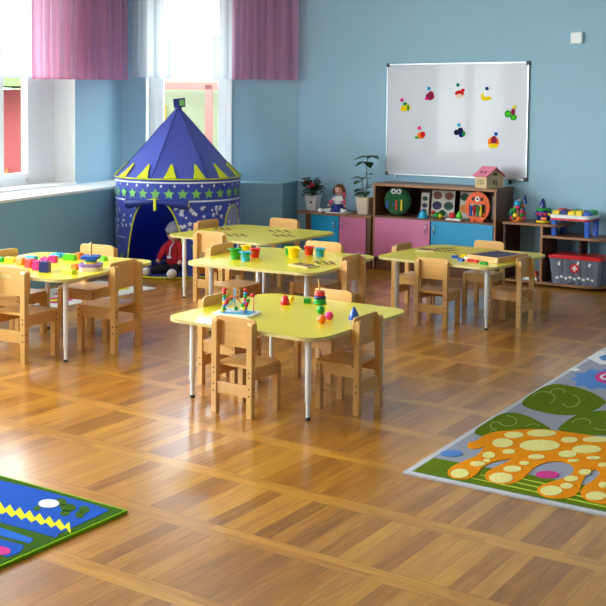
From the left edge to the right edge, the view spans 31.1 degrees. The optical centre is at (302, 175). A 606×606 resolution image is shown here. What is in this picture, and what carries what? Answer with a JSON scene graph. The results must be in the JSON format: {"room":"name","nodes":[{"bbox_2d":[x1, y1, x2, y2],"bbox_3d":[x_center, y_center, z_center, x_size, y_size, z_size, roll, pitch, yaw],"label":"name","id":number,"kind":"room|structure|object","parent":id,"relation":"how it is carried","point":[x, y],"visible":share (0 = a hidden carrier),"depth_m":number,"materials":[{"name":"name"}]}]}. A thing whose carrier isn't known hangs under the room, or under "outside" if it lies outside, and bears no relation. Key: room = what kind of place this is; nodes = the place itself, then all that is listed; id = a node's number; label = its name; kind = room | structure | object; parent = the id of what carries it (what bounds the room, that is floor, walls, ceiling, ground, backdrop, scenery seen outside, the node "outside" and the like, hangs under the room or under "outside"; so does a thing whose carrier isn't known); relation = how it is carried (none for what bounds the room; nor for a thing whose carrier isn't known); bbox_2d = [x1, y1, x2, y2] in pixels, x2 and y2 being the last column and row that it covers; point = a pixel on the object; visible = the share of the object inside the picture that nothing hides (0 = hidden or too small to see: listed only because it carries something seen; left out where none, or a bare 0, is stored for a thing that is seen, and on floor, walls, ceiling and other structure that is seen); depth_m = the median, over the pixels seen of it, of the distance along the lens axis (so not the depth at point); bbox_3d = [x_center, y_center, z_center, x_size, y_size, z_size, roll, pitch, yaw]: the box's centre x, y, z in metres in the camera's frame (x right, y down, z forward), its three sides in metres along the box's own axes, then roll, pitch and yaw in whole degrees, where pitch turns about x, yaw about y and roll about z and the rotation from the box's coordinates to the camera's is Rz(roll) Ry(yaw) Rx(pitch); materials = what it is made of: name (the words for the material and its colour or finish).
{"room":"children's room","nodes":[
{"label":"children's room","id":0,"kind":"room"},
{"bbox_2d":[75,0,120,183],"bbox_3d":[-4.347,-0.511,6.470,0.340,3.450,12.500,2,4,20],"label":"wall","id":1,"kind":"structure","parent":0,"point":[97,102],"depth_m":11.80,"materials":[{"name":"blue paint"}]},
{"bbox_2d":[0,0,74,78],"bbox_3d":[-2.701,-1.558,10.207,0.072,1.322,2.351,2,4,20],"label":"sheer curtain","id":2,"kind":"object","parent":1,"relation":"hanging from","point":[15,15],"visible":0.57,"depth_m":10.28,"materials":[{"name":"white fabric"}]},
{"bbox_2d":[0,78,76,192],"bbox_3d":[-2.879,-0.974,10.384,0.360,2.230,2.100,2,4,20],"label":"window","id":3,"kind":"structure","parent":1,"relation":"in","point":[47,105],"depth_m":11.21,"materials":[{"name":"white paint"}]},
{"bbox_2d":[0,180,115,288],"bbox_3d":[-3.475,0.724,7.726,0.532,0.850,9.678,2,4,20],"label":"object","id":4,"kind":"structure","parent":1,"relation":"attached to","point":[60,219],"depth_m":10.24,"materials":[{"name":"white paint"}]},
{"bbox_2d":[32,0,127,79],"bbox_3d":[-2.269,-1.635,11.212,0.089,1.322,1.842,2,4,20],"label":"curtain","id":5,"kind":"object","parent":1,"relation":"hanging from","point":[105,68],"visible":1,"depth_m":11.20,"materials":[{"name":"pink fabric"}]},
{"bbox_2d":[121,0,299,220],"bbox_3d":[-1.046,-0.840,12.449,2.005,3.450,0.340,1,3,0],"label":"wall","id":6,"kind":"structure","parent":0,"point":[265,113],"depth_m":12.29,"materials":[{"name":"blue paint"}]},
{"bbox_2d":[132,0,234,79],"bbox_3d":[-1.339,-1.703,12.153,1.165,1.242,0.063,1,3,-1],"label":"sheer curtain","id":7,"kind":"object","parent":6,"relation":"hanging from","point":[187,39],"visible":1,"depth_m":12.16,"materials":[{"name":"white fabric"}]},
{"bbox_2d":[145,77,231,164],"bbox_3d":[-1.285,-1.080,12.403,0.972,2.230,0.360,1,3,0],"label":"window","id":8,"kind":"structure","parent":6,"relation":"in","point":[154,115],"depth_m":12.49,"materials":[{"name":"white paint"}]},
{"bbox_2d":[232,0,298,79],"bbox_3d":[-0.420,-1.703,12.107,0.741,1.257,0.086,1,3,0],"label":"curtain","id":9,"kind":"object","parent":6,"relation":"attached to","point":[273,33],"visible":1,"depth_m":12.12,"materials":[{"name":"pink fabric"}]},
{"bbox_2d":[240,180,297,247],"bbox_3d":[-1.056,0.480,12.152,2.005,0.850,0.424,1,3,-1],"label":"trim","id":10,"kind":"structure","parent":6,"relation":"attached to","point":[261,201],"depth_m":11.95,"materials":[{"name":"paint"}]},
{"bbox_2d":[0,269,605,605],"bbox_3d":[-0.483,1.383,5.194,13.000,0.100,14.500,3,4,33],"label":"floor","id":11,"kind":"structure","parent":0,"point":[277,507],"depth_m":4.96,"materials":[{"name":"brown wood"}]},
{"bbox_2d":[0,248,46,332],"bbox_3d":[-2.084,0.846,7.904,0.328,0.613,0.321,2,4,25],"label":"chair","id":12,"kind":"object","parent":11,"relation":"on","point":[39,296],"visible":0.54,"depth_m":7.91,"materials":[{"name":"brown wood"}]},
{"bbox_2d":[0,266,58,363],"bbox_3d":[-1.844,0.891,7.205,0.321,0.613,0.328,3,4,29],"label":"chair","id":13,"kind":"object","parent":11,"relation":"on","point":[30,315],"visible":1,"depth_m":7.08,"materials":[{"name":"brown wood"}]},
{"bbox_2d":[0,475,127,568],"bbox_3d":[-2.192,1.355,4.383,2.400,0.018,1.724,3,4,33],"label":"rug","id":14,"kind":"object","parent":11,"relation":"on","point":[34,519],"visible":1,"depth_m":4.35,"materials":[{"name":"carpet"}]},
{"bbox_2d":[0,252,150,361],"bbox_3d":[-1.744,0.895,7.604,1.050,0.558,1.050,2,4,26],"label":"table","id":15,"kind":"object","parent":11,"relation":"on","point":[55,276],"visible":0.54,"depth_m":7.20,"materials":[{"name":"laminate"}]},
{"bbox_2d":[4,256,15,262],"bbox_3d":[-2.062,0.588,7.663,0.067,0.041,0.045,2,4,15],"label":"brick","id":16,"kind":"object","parent":15,"relation":"on","point":[7,259],"visible":1,"depth_m":7.64,"materials":[{"name":"yellow plastic"}]},
{"bbox_2d":[16,257,27,264],"bbox_3d":[-1.954,0.589,7.571,0.062,0.052,0.056,3,4,36],"label":"brick","id":17,"kind":"object","parent":15,"relation":"on","point":[21,260],"visible":0.93,"depth_m":7.55,"materials":[{"name":"orange plastic"}]},
{"bbox_2d":[25,258,35,267],"bbox_3d":[-1.860,0.593,7.433,0.056,0.063,0.056,3,4,33],"label":"brick","id":18,"kind":"object","parent":15,"relation":"on","point":[28,262],"visible":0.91,"depth_m":7.41,"materials":[{"name":"red plastic"}]},
{"bbox_2d":[32,260,42,270],"bbox_3d":[-1.785,0.598,7.321,0.050,0.068,0.056,2,4,21],"label":"brick","id":19,"kind":"object","parent":15,"relation":"on","point":[35,264],"visible":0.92,"depth_m":7.30,"materials":[{"name":"plastic"}]},
{"bbox_2d":[39,261,50,272],"bbox_3d":[-1.714,0.601,7.236,0.062,0.075,0.056,1,4,12],"label":"brick","id":20,"kind":"object","parent":15,"relation":"on","point":[44,266],"visible":1,"depth_m":7.21,"materials":[{"name":"blue plastic"}]},
{"bbox_2d":[49,255,57,262],"bbox_3d":[-1.760,0.585,7.684,0.050,0.051,0.050,1,4,11],"label":"brick","id":21,"kind":"object","parent":15,"relation":"on","point":[54,259],"visible":0.94,"depth_m":7.66,"materials":[{"name":"plastic"}]},
{"bbox_2d":[50,252,64,258],"bbox_3d":[-1.783,0.579,7.943,0.101,0.032,0.078,3,4,38],"label":"brick","id":22,"kind":"object","parent":15,"relation":"on","point":[60,255],"visible":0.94,"depth_m":7.92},
{"bbox_2d":[61,268,76,274],"bbox_3d":[-1.543,0.626,7.182,0.101,0.033,0.045,3,4,35],"label":"brick","id":23,"kind":"object","parent":15,"relation":"on","point":[64,270],"visible":1,"depth_m":7.16,"materials":[{"name":"plastic"}]},
{"bbox_2d":[63,254,76,260],"bbox_3d":[-1.673,0.583,7.819,0.090,0.040,0.056,1,4,15],"label":"brick","id":24,"kind":"object","parent":15,"relation":"on","point":[70,257],"visible":1,"depth_m":7.79,"materials":[{"name":"green plastic"}]},
{"bbox_2d":[79,242,102,271],"bbox_3d":[-1.429,0.539,7.342,0.150,0.191,0.150,1,3,3],"label":"stacking toy","id":25,"kind":"object","parent":15,"relation":"on","point":[91,264],"visible":1,"depth_m":7.29,"materials":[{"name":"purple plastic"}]},
{"bbox_2d":[58,243,117,331],"bbox_3d":[-1.623,0.832,8.207,0.321,0.613,0.328,2,4,27],"label":"chair","id":26,"kind":"object","parent":11,"relation":"on","point":[85,290],"visible":0.56,"depth_m":8.14,"materials":[{"name":"brown wood"}]},
{"bbox_2d":[33,281,155,307],"bbox_3d":[-2.170,1.056,9.381,0.720,0.012,1.900,3,4,33],"label":"rug","id":27,"kind":"object","parent":11,"relation":"on","point":[128,290],"visible":0.11,"depth_m":9.65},
{"bbox_2d":[77,259,142,354],"bbox_3d":[-1.329,0.879,7.490,0.328,0.613,0.321,2,4,27],"label":"chair","id":28,"kind":"object","parent":11,"relation":"on","point":[126,273],"visible":1,"depth_m":7.43,"materials":[{"name":"brown wood"}]},
{"bbox_2d":[114,98,240,278],"bbox_3d":[-1.272,0.086,11.089,1.285,1.761,1.361,0,3,-7],"label":"tent","id":29,"kind":"object","parent":11,"relation":"on","point":[178,175],"visible":0.89,"depth_m":10.74,"materials":[{"name":"blue fabric"}]},
{"bbox_2d":[143,221,181,278],"bbox_3d":[-1.323,0.712,10.694,0.383,0.529,0.457,2,4,26],"label":"doll","id":30,"kind":"object","parent":29,"relation":"in","point":[172,247],"visible":0.82,"depth_m":10.72},
{"bbox_2d":[193,219,236,278],"bbox_3d":[-0.799,0.720,10.192,0.328,0.613,0.321,3,4,33],"label":"chair","id":31,"kind":"object","parent":11,"relation":"on","point":[210,223],"visible":0.11,"depth_m":10.20,"materials":[{"name":"brown wood"}]},
{"bbox_2d":[193,230,244,301],"bbox_3d":[-0.720,0.771,9.365,0.321,0.613,0.328,3,4,33],"label":"chair","id":32,"kind":"object","parent":11,"relation":"on","point":[202,240],"visible":0.48,"depth_m":9.29,"materials":[{"name":"brown wood"}]},
{"bbox_2d":[197,292,260,383],"bbox_3d":[-0.440,0.985,6.572,0.284,0.530,0.278,3,4,33],"label":"chair","id":33,"kind":"object","parent":11,"relation":"on","point":[204,345],"visible":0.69,"depth_m":6.53,"materials":[{"name":"brown wood"}]},
{"bbox_2d":[205,242,261,300],"bbox_3d":[-0.531,0.832,8.388,0.328,0.613,0.321,3,4,29],"label":"chair","id":34,"kind":"object","parent":11,"relation":"on","point":[255,287],"visible":0.48,"depth_m":8.33,"materials":[{"name":"brown wood"}]},
{"bbox_2d":[211,315,280,419],"bbox_3d":[-0.309,1.022,5.977,0.278,0.530,0.284,3,4,33],"label":"chair","id":35,"kind":"object","parent":11,"relation":"on","point":[225,330],"visible":1,"depth_m":5.91,"materials":[{"name":"brown wood"}]},
{"bbox_2d":[170,225,333,297],"bbox_3d":[-0.448,0.784,9.735,1.120,0.548,1.120,3,4,33],"label":"table","id":36,"kind":"object","parent":11,"relation":"on","point":[258,236],"visible":0.56,"depth_m":9.55,"materials":[{"name":"laminate"}]},
{"bbox_2d":[253,218,299,286],"bbox_3d":[-0.252,0.716,10.354,0.321,0.613,0.328,3,4,33],"label":"chair","id":37,"kind":"object","parent":11,"relation":"on","point":[274,222],"visible":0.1,"depth_m":10.40,"materials":[{"name":"brown wood"}]},
{"bbox_2d":[188,247,373,332],"bbox_3d":[-0.152,0.888,8.153,1.090,0.538,1.090,2,4,28],"label":"table","id":38,"kind":"object","parent":11,"relation":"on","point":[270,260],"visible":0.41,"depth_m":7.97,"materials":[{"name":"laminate"}]},
{"bbox_2d":[227,248,243,259],"bbox_3d":[-0.502,0.578,8.102,0.097,0.080,0.117,-1,4,-21],"label":"bucket","id":39,"kind":"object","parent":38,"relation":"on","point":[235,254],"visible":1,"depth_m":8.07,"materials":[{"name":"green plastic"}]},
{"bbox_2d":[239,251,252,261],"bbox_3d":[-0.421,0.590,8.001,0.084,0.070,0.103,-1,4,-19],"label":"bucket","id":40,"kind":"object","parent":38,"relation":"on","point":[245,255],"visible":1,"depth_m":7.97,"materials":[{"name":"plastic"}]},
{"bbox_2d":[240,245,251,250],"bbox_3d":[-0.439,0.567,8.388,0.082,0.068,0.100,0,4,-11],"label":"bucket","id":41,"kind":"object","parent":38,"relation":"on","point":[245,247],"visible":0.48,"depth_m":8.36,"materials":[{"name":"yellow plastic"}]},
{"bbox_2d":[249,247,260,257],"bbox_3d":[-0.361,0.578,8.195,0.105,0.071,0.086,2,4,21],"label":"bucket","id":42,"kind":"object","parent":38,"relation":"on","point":[256,251],"visible":0.98,"depth_m":8.17,"materials":[{"name":"red plastic"}]},
{"bbox_2d":[286,246,301,257],"bbox_3d":[-0.071,0.575,8.199,0.120,0.082,0.099,1,3,-1],"label":"bucket","id":43,"kind":"object","parent":38,"relation":"on","point":[293,251],"visible":1,"depth_m":8.17,"materials":[{"name":"yellow plastic"}]},
{"bbox_2d":[288,263,319,267],"bbox_3d":[0.007,0.637,7.776,0.120,0.012,0.200,-3,5,-42],"label":"tray","id":44,"kind":"object","parent":38,"relation":"on","point":[303,265],"visible":1,"depth_m":7.74,"materials":[{"name":"brown wood"}]},
{"bbox_2d":[304,246,313,254],"bbox_3d":[0.046,0.573,8.367,0.100,0.068,0.082,2,4,20],"label":"bucket","id":45,"kind":"object","parent":38,"relation":"on","point":[308,249],"visible":1,"depth_m":8.34,"materials":[{"name":"red plastic"}]},
{"bbox_2d":[315,247,324,256],"bbox_3d":[0.130,0.580,8.287,0.096,0.066,0.079,2,4,19],"label":"bucket","id":46,"kind":"object","parent":38,"relation":"on","point":[319,250],"visible":1,"depth_m":8.26,"materials":[{"name":"plastic"}]},
{"bbox_2d":[170,293,403,420],"bbox_3d":[-0.081,1.032,6.343,1.050,0.470,1.050,3,4,33],"label":"table","id":47,"kind":"object","parent":11,"relation":"on","point":[297,321],"visible":0.82,"depth_m":6.21,"materials":[{"name":"laminate"}]},
{"bbox_2d":[213,288,260,317],"bbox_3d":[-0.380,0.722,6.269,0.240,0.152,0.170,2,4,21],"label":"bead maze","id":48,"kind":"object","parent":47,"relation":"on","point":[243,312],"visible":1,"depth_m":6.26,"materials":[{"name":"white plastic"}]},
{"bbox_2d":[280,295,289,304],"bbox_3d":[-0.109,0.750,6.610,0.062,0.060,0.062,3,4,33],"label":"cone","id":49,"kind":"object","parent":47,"relation":"on","point":[284,301],"visible":1,"depth_m":6.59,"materials":[{"name":"red plastic"}]},
{"bbox_2d":[313,279,326,304],"bbox_3d":[0.104,0.706,6.636,0.080,0.151,0.079,3,4,33],"label":"rings","id":50,"kind":"object","parent":47,"relation":"on","point":[320,298],"visible":1,"depth_m":6.61,"materials":[{"name":"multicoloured plastic"}]},
{"bbox_2d":[316,305,324,313],"bbox_3d":[0.102,0.775,6.314,0.049,0.050,0.048,3,4,33],"label":"ball","id":51,"kind":"object","parent":47,"relation":"on","point":[320,309],"visible":1,"depth_m":6.30,"materials":[{"name":"green plastic"}]},
{"bbox_2d":[317,315,325,323],"bbox_3d":[0.100,0.793,6.039,0.047,0.048,0.064,-2,5,-41],"label":"ball","id":52,"kind":"object","parent":47,"relation":"on","point":[321,319],"visible":1,"depth_m":6.02,"materials":[{"name":"plastic"}]},
{"bbox_2d":[325,311,332,319],"bbox_3d":[0.149,0.787,6.142,0.047,0.048,0.046,3,4,33],"label":"ball","id":53,"kind":"object","parent":47,"relation":"on","point":[329,315],"visible":0.99,"depth_m":6.12,"materials":[{"name":"plastic"}]},
{"bbox_2d":[348,307,358,319],"bbox_3d":[0.289,0.776,6.157,0.064,0.072,0.064,3,4,33],"label":"cone","id":54,"kind":"object","parent":47,"relation":"on","point":[353,313],"visible":0.85,"depth_m":6.14,"materials":[{"name":"blue plastic"}]},
{"bbox_2d":[289,240,343,295],"bbox_3d":[0.106,0.830,8.540,0.321,0.613,0.328,2,4,27],"label":"chair","id":55,"kind":"object","parent":11,"relation":"on","point":[295,286],"visible":0.41,"depth_m":8.54,"materials":[{"name":"brown wood"}]},
{"bbox_2d":[294,288,354,383],"bbox_3d":[0.133,0.979,6.755,0.278,0.530,0.284,3,4,33],"label":"chair","id":56,"kind":"object","parent":11,"relation":"on","point":[339,343],"visible":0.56,"depth_m":6.72,"materials":[{"name":"brown wood"}]},
{"bbox_2d":[297,208,372,268],"bbox_3d":[0.435,0.666,11.736,0.925,0.560,0.461,3,4,33],"label":"base cabinet","id":57,"kind":"object","parent":11,"relation":"on","point":[352,230],"visible":0.54,"depth_m":11.47,"materials":[{"name":"brown wood"}]},
{"bbox_2d":[298,177,327,209],"bbox_3d":[0.098,0.192,11.902,0.319,0.357,0.307,-1,4,-22],"label":"pot plant","id":58,"kind":"object","parent":57,"relation":"on","point":[312,200],"visible":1,"depth_m":11.86,"materials":[{"name":"green plant"}]},
{"bbox_2d":[317,184,350,213],"bbox_3d":[0.363,0.238,11.606,0.334,0.304,0.340,2,4,23],"label":"doll","id":59,"kind":"object","parent":57,"relation":"on","point":[339,207],"visible":1,"depth_m":11.61,"materials":[{"name":"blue fabric"}]},
{"bbox_2d":[351,155,378,214],"bbox_3d":[0.643,0.091,11.473,0.298,0.622,0.236,1,3,3],"label":"pot plant","id":60,"kind":"object","parent":57,"relation":"on","point":[364,204],"visible":0.94,"depth_m":11.44,"materials":[{"name":"green plant"}]},
{"bbox_2d":[309,253,365,303],"bbox_3d":[0.239,0.869,7.905,0.328,0.613,0.321,2,4,28],"label":"chair","id":61,"kind":"object","parent":11,"relation":"on","point":[352,267],"visible":0.33,"depth_m":7.89,"materials":[{"name":"brown wood"}]},
{"bbox_2d":[315,311,382,415],"bbox_3d":[0.256,1.022,6.066,0.284,0.530,0.278,3,4,32],"label":"chair","id":62,"kind":"object","parent":11,"relation":"on","point":[368,327],"visible":1,"depth_m":6.02,"materials":[{"name":"brown wood"}]},
{"bbox_2d":[391,242,434,306],"bbox_3d":[0.937,0.838,9.218,0.284,0.530,0.278,3,4,33],"label":"chair","id":63,"kind":"object","parent":11,"relation":"on","point":[406,279],"visible":0.59,"depth_m":9.19,"materials":[{"name":"brown wood"}]},
{"bbox_2d":[413,257,460,328],"bbox_3d":[1.041,0.887,8.428,0.278,0.530,0.284,3,4,30],"label":"chair","id":64,"kind":"object","parent":11,"relation":"on","point":[424,267],"visible":1,"depth_m":8.35,"materials":[{"name":"brown wood"}]},
{"bbox_2d":[372,181,513,277],"bbox_3d":[1.401,0.543,11.091,1.385,0.902,0.461,3,4,33],"label":"base cabinet","id":65,"kind":"object","parent":11,"relation":"on","point":[389,229],"visible":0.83,"depth_m":11.02,"materials":[{"name":"brown wood"}]},
{"bbox_2d":[384,187,411,214],"bbox_3d":[0.977,0.260,11.277,0.296,0.296,0.112,2,4,25],"label":"abacus","id":66,"kind":"object","parent":65,"relation":"on","point":[397,200],"visible":1,"depth_m":11.25,"materials":[{"name":"green plastic"}]},
{"bbox_2d":[417,209,428,217],"bbox_3d":[1.218,0.378,11.047,0.120,0.094,0.120,3,4,33],"label":"cone","id":67,"kind":"object","parent":65,"relation":"on","point":[423,214],"visible":1,"depth_m":11.01,"materials":[{"name":"blue plastic"}]},
{"bbox_2d":[421,193,429,215],"bbox_3d":[1.262,0.293,11.256,0.090,0.240,0.032,3,4,33],"label":"picture card","id":68,"kind":"object","parent":65,"relation":"on","point":[425,197],"visible":0.77,"depth_m":11.25,"materials":[{"name":"paper"}]},
{"bbox_2d":[375,213,493,224],"bbox_3d":[1.408,0.436,11.093,1.321,0.022,0.400,3,4,33],"label":"shelf","id":69,"kind":"object","parent":65,"relation":"attached to","point":[407,218],"depth_m":11.03,"materials":[{"name":"brown wood"}]},
{"bbox_2d":[431,210,442,218],"bbox_3d":[1.361,0.388,11.034,0.132,0.077,0.075,3,4,33],"label":"frog","id":70,"kind":"object","parent":65,"relation":"on","point":[435,214],"visible":1,"depth_m":11.02,"materials":[{"name":"green plastic"}]},
{"bbox_2d":[431,190,455,216],"bbox_3d":[1.439,0.285,11.179,0.260,0.269,0.041,3,4,33],"label":"picture card","id":71,"kind":"object","parent":65,"relation":"on","point":[443,202],"visible":0.94,"depth_m":11.17,"materials":[{"name":"paper"}]},
{"bbox_2d":[445,211,463,220],"bbox_3d":[1.515,0.394,10.852,0.160,0.090,0.100,3,4,33],"label":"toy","id":72,"kind":"object","parent":65,"relation":"on","point":[452,216],"visible":1,"depth_m":10.82,"materials":[{"name":"white plastic"}]},
{"bbox_2d":[460,192,481,218],"bbox_3d":[1.697,0.297,11.010,0.242,0.269,0.040,3,4,33],"label":"picture card","id":73,"kind":"object","parent":65,"relation":"on","point":[464,195],"visible":0.44,"depth_m":11.04,"materials":[{"name":"paper"}]},
{"bbox_2d":[465,191,489,221],"bbox_3d":[1.718,0.301,10.701,0.250,0.298,0.070,2,4,27],"label":"abacus","id":74,"kind":"object","parent":65,"relation":"on","point":[478,197],"visible":1,"depth_m":10.69,"materials":[{"name":"orange wood"}]},
{"bbox_2d":[472,166,505,188],"bbox_3d":[1.839,0.010,10.749,0.257,0.210,0.210,-2,4,-32],"label":"house","id":75,"kind":"object","parent":65,"relation":"on","point":[486,177],"visible":1,"depth_m":10.69,"materials":[{"name":"brown wood"}]},
{"bbox_2d":[491,196,493,219],"bbox_3d":[1.943,0.323,10.865,0.120,0.240,0.027,3,4,33],"label":"picture card","id":76,"kind":"object","parent":65,"relation":"on","point":[492,217],"visible":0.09,"depth_m":10.89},
{"bbox_2d":[379,245,544,329],"bbox_3d":[1.284,0.885,8.787,1.050,0.496,1.050,3,4,36],"label":"table","id":77,"kind":"object","parent":11,"relation":"on","point":[409,255],"visible":0.57,"depth_m":8.68,"materials":[{"name":"laminate"}]},
{"bbox_2d":[415,248,440,251],"bbox_3d":[1.038,0.613,9.040,0.170,0.012,0.150,2,4,28],"label":"tray","id":78,"kind":"object","parent":77,"relation":"on","point":[419,249],"visible":1,"depth_m":9.01,"materials":[{"name":"brown wood"}]},
{"bbox_2d":[467,250,527,263],"bbox_3d":[1.526,0.631,8.542,0.410,0.044,0.291,-3,5,-45],"label":"toy box","id":79,"kind":"object","parent":77,"relation":"on","point":[494,256],"visible":0.95,"depth_m":8.46,"materials":[{"name":"brown wood"}]},
{"bbox_2d":[462,240,504,303],"bbox_3d":[1.560,0.833,9.403,0.278,0.530,0.284,3,4,33],"label":"chair","id":80,"kind":"object","parent":11,"relation":"on","point":[478,276],"visible":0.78,"depth_m":9.40,"materials":[{"name":"brown wood"}]},
{"bbox_2d":[403,347,605,516],"bbox_3d":[2.445,1.306,5.991,2.417,0.016,4.009,3,4,33],"label":"rug","id":81,"kind":"object","parent":11,"relation":"on","point":[548,447],"visible":1,"depth_m":5.29,"materials":[{"name":"multicoloured carpet"}]},
{"bbox_2d":[488,256,534,327],"bbox_3d":[1.622,0.888,8.504,0.284,0.530,0.278,3,4,34],"label":"chair","id":82,"kind":"object","parent":11,"relation":"on","point":[525,266],"visible":0.95,"depth_m":8.46,"materials":[{"name":"brown wood"}]},
{"bbox_2d":[502,219,605,290],"bbox_3d":[2.463,0.748,10.412,1.030,0.594,0.400,3,4,33],"label":"open shelf","id":83,"kind":"object","parent":11,"relation":"on","point":[511,229],"visible":0.77,"depth_m":10.40,"materials":[{"name":"brown wood"}]},
{"bbox_2d":[509,195,526,221],"bbox_3d":[2.086,0.310,10.551,0.168,0.255,0.162,3,4,33],"label":"toy","id":84,"kind":"object","parent":83,"relation":"on","point":[517,204],"visible":1,"depth_m":10.51,"materials":[{"name":"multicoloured plastic"}]},
{"bbox_2d":[523,270,538,280],"bbox_3d":[2.193,0.946,10.482,0.170,0.095,0.120,3,4,33],"label":"boat","id":85,"kind":"object","parent":83,"relation":"on","point":[536,273],"visible":0.38,"depth_m":10.43,"materials":[{"name":"white plastic"}]},
{"bbox_2d":[534,198,551,222],"bbox_3d":[2.304,0.329,10.429,0.174,0.235,0.164,3,4,33],"label":"stacking toy","id":86,"kind":"object","parent":83,"relation":"on","point":[543,213],"visible":0.95,"depth_m":10.38,"materials":[{"name":"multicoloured plastic"}]},
{"bbox_2d":[550,213,599,237],"bbox_3d":[2.578,0.461,10.320,0.400,0.200,0.340,3,4,33],"label":"table","id":87,"kind":"object","parent":83,"relation":"on","point":[554,217],"visible":0.87,"depth_m":10.22,"materials":[{"name":"blue plastic"}]},
{"bbox_2d":[548,251,605,281],"bbox_3d":[2.611,0.876,10.273,0.525,0.271,0.325,3,4,32],"label":"storage box","id":88,"kind":"object","parent":83,"relation":"on","point":[574,268],"visible":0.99,"depth_m":10.16,"materials":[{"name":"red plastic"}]},
{"bbox_2d":[555,275,568,281],"bbox_3d":[2.468,0.977,10.373,0.075,0.042,0.150,4,5,42],"label":"packet","id":89,"kind":"object","parent":88,"relation":"in","point":[559,279],"visible":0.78,"depth_m":10.32,"materials":[{"name":"plastic"}]},
{"bbox_2d":[564,276,575,282],"bbox_3d":[2.539,0.981,10.327,0.075,0.042,0.150,4,5,41],"label":"packet","id":90,"kind":"object","parent":88,"relation":"in","point":[568,280],"visible":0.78,"depth_m":10.27,"materials":[{"name":"plastic"}]},
{"bbox_2d":[573,277,584,283],"bbox_3d":[2.610,0.985,10.280,0.075,0.042,0.150,3,4,36],"label":"packet","id":91,"kind":"object","parent":88,"relation":"in","point":[577,281],"visible":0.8,"depth_m":10.22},
{"bbox_2d":[591,279,603,284],"bbox_3d":[2.751,0.992,10.187,0.075,0.042,0.150,3,5,40],"label":"packet","id":92,"kind":"object","parent":88,"relation":"in","point":[596,281],"visible":1,"depth_m":10.14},
{"bbox_2d":[298,0,605,276],"bbox_3d":[4.145,-0.622,9.706,9.900,3.450,0.300,3,4,33],"label":"wall","id":93,"kind":"structure","parent":0,"point":[346,46],"depth_m":11.12,"materials":[{"name":"blue paint"}]},
{"bbox_2d":[385,61,529,183],"bbox_3d":[1.562,-0.557,11.220,1.612,1.226,0.030,3,4,33],"label":"whiteboard","id":94,"kind":"object","parent":93,"relation":"attached to","point":[441,153],"visible":1,"depth_m":11.20,"materials":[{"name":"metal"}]},
{"bbox_2d":[400,102,410,110],"bbox_3d":[1.083,-0.731,11.518,0.122,0.096,0.004,3,4,33],"label":"picture","id":95,"kind":"object","parent":94,"relation":"attached to","point":[406,107],"visible":1,"depth_m":11.52,"materials":[{"name":"yellow plastic"}]},
{"bbox_2d":[415,132,424,138],"bbox_3d":[1.228,-0.429,11.439,0.124,0.077,0.003,3,4,33],"label":"picture","id":96,"kind":"object","parent":94,"relation":"attached to","point":[420,135],"visible":1,"depth_m":11.43,"materials":[{"name":"orange plastic"}]},
{"bbox_2d":[425,91,433,99],"bbox_3d":[1.319,-0.837,11.357,0.111,0.094,0.003,3,4,33],"label":"picture","id":97,"kind":"object","parent":94,"relation":"attached to","point":[429,96],"visible":1,"depth_m":11.35,"materials":[{"name":"plastic"}]},
{"bbox_2d":[454,128,464,136],"bbox_3d":[1.609,-0.447,11.187,0.132,0.101,0.003,3,4,34],"label":"picture","id":98,"kind":"object","parent":94,"relation":"attached to","point":[459,131],"visible":1,"depth_m":11.18,"materials":[{"name":"blue plastic"}]},
{"bbox_2d":[455,89,464,98],"bbox_3d":[1.609,-0.845,11.165,0.111,0.102,0.003,3,4,33],"label":"picture","id":99,"kind":"object","parent":94,"relation":"attached to","point":[459,94],"visible":1,"depth_m":11.16,"materials":[{"name":"red plastic"}]},
{"bbox_2d":[481,93,490,100],"bbox_3d":[1.852,-0.802,11.006,0.115,0.080,0.003,3,4,33],"label":"picture","id":100,"kind":"object","parent":94,"relation":"attached to","point":[482,94],"visible":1,"depth_m":11.01,"materials":[{"name":"paper"}]},
{"bbox_2d":[488,136,498,147],"bbox_3d":[1.921,-0.343,10.986,0.123,0.126,0.003,3,4,33],"label":"picture","id":101,"kind":"object","parent":94,"relation":"attached to","point":[493,142],"visible":1,"depth_m":10.98,"materials":[{"name":"paper"}]},
{"bbox_2d":[505,109,516,119],"bbox_3d":[2.073,-0.615,10.870,0.132,0.119,0.004,3,4,33],"label":"picture","id":102,"kind":"object","parent":94,"relation":"attached to","point":[508,113],"visible":1,"depth_m":10.86,"materials":[{"name":"green plastic"}]},
{"bbox_2d":[537,271,605,281],"bbox_3d":[4.624,1.096,9.290,11.000,0.080,0.020,3,4,33],"label":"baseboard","id":103,"kind":"structure","parent":93,"relation":"attached to","point":[557,274],"depth_m":10.58,"materials":[{"name":"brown wood"}]},
{"bbox_2d":[571,32,582,43],"bbox_3d":[2.633,-1.326,10.464,0.115,0.110,0.045,3,4,33],"label":"wall sensor","id":104,"kind":"object","parent":93,"relation":"attached to","point":[576,37],"visible":1,"depth_m":10.44,"materials":[{"name":"white paint"}]},
{"bbox_2d":[445,218,463,220],"bbox_3d":[1.515,0.431,10.854,0.160,0.016,0.100,3,4,33],"label":"tray","id":105,"kind":"object","parent":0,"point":[454,219],"depth_m":10.81,"materials":[{"name":"white plastic"}]},
{"label":"outside","id":106,"kind":"structure","parent":0,"visible":0},
{"bbox_3d":[-8.429,0.707,20.011,60.000,0.100,60.000,3,4,33],"label":"ground","id":107,"kind":"structure","parent":106,"visible":0},
{"bbox_2d":[3,78,21,173],"bbox_3d":[-4.164,-0.285,15.925,3.600,2.460,2.000,0,3,-7],"label":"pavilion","id":108,"kind":"object","parent":107,"relation":"on","point":[12,97],"visible":0.14,"depth_m":15.50,"materials":[{"name":"red plastic"}]},
{"bbox_2d":[12,78,217,149],"bbox_3d":[-2.192,-0.829,19.106,5.500,3.200,1.960,1,3,0],"label":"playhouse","id":109,"kind":"object","parent":107,"relation":"on","point":[200,95],"visible":0.13,"depth_m":18.45,"materials":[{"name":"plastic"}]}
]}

